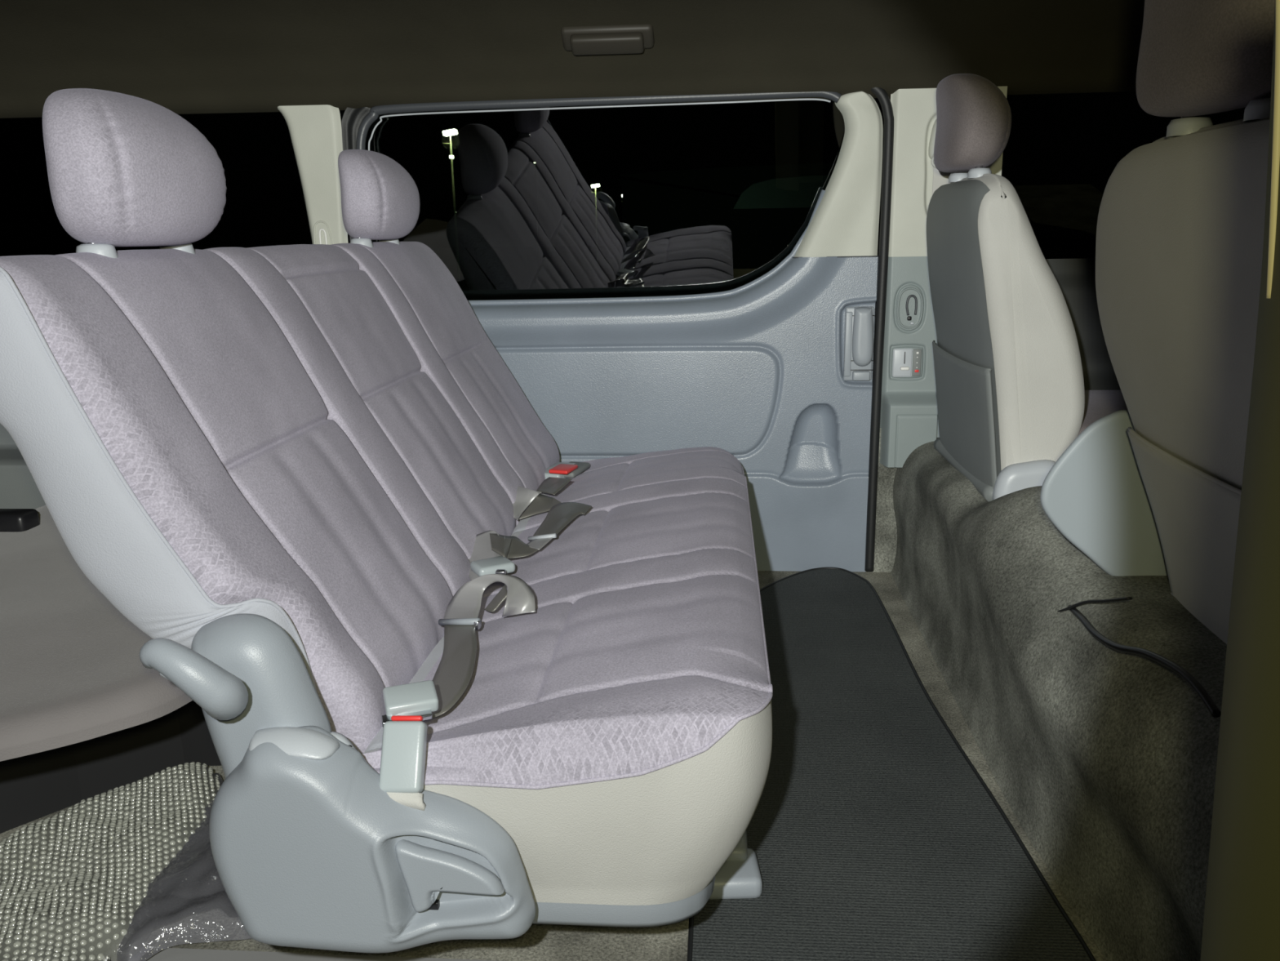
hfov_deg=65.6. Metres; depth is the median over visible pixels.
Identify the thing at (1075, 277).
wall
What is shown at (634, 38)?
ceiling lamp
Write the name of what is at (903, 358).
control panel
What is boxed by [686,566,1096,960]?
floor mat
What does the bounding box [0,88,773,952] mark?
seat
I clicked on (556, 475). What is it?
belt
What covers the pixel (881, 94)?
door seal
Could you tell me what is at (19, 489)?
wall
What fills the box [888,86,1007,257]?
trim
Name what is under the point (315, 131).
trim
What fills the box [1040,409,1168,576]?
shield
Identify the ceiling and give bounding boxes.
[0,0,1144,118]
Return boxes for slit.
[1057,596,1132,611]
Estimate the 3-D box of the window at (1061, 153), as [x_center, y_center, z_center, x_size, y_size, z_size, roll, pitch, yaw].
[1.399,-0.708,2.196,1.250,0.401,0.062,0,14,4]
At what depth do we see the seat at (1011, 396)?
1.70 m
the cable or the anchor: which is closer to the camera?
the cable
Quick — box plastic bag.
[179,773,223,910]
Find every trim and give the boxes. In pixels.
[277,104,347,244]
[880,256,939,467]
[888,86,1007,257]
[1200,0,1279,960]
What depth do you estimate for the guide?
2.33 m
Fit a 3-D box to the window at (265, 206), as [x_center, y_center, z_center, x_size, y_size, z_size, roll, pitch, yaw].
[-1.529,-0.599,2.469,1.570,0.604,0.091,0,14,4]
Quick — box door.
[341,91,883,571]
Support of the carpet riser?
on the floor at (210, 920)
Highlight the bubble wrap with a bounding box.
[0,761,221,960]
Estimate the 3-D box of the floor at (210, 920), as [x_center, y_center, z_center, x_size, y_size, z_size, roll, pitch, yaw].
[-0.236,0.511,1.496,4.500,0.070,2.110,0,14,4]
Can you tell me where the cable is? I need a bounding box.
[1067,604,1221,717]
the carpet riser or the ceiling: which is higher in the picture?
the ceiling
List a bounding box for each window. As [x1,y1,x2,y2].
[0,111,312,256]
[365,99,844,300]
[1001,91,1245,256]
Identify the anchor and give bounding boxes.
[928,118,952,195]
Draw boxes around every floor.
[0,570,1106,960]
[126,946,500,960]
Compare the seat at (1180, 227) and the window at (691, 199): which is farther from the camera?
the window at (691, 199)
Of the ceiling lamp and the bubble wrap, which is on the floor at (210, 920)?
the bubble wrap
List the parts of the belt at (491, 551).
tongue plate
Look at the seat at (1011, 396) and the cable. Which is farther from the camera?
the seat at (1011, 396)
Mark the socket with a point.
(909, 317)
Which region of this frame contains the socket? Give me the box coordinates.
[897,287,923,328]
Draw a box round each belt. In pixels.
[378,573,535,810]
[468,502,591,579]
[511,461,590,519]
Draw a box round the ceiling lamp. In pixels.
[560,24,654,55]
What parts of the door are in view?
panel, window trim, handle, handle, lock lever, handle lever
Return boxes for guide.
[313,220,332,244]
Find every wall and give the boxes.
[0,423,45,509]
[867,257,1120,572]
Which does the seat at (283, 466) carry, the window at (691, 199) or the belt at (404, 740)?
the belt at (404, 740)
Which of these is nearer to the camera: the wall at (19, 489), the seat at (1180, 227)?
the seat at (1180, 227)
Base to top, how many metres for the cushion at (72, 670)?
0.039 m
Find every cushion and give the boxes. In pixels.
[0,504,192,760]
[360,446,768,784]
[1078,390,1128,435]
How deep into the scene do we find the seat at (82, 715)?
1.33 m
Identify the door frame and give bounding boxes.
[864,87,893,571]
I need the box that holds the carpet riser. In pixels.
[890,437,1226,960]
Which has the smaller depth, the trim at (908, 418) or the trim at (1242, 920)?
the trim at (1242, 920)
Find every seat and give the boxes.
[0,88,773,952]
[0,504,222,833]
[926,73,1128,501]
[1095,0,1275,644]
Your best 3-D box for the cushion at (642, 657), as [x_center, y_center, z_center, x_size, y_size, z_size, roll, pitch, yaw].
[-0.054,0.122,1.599,0.466,0.141,1.374,0,14,4]
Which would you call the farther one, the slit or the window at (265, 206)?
the window at (265, 206)
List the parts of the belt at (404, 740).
tongue plate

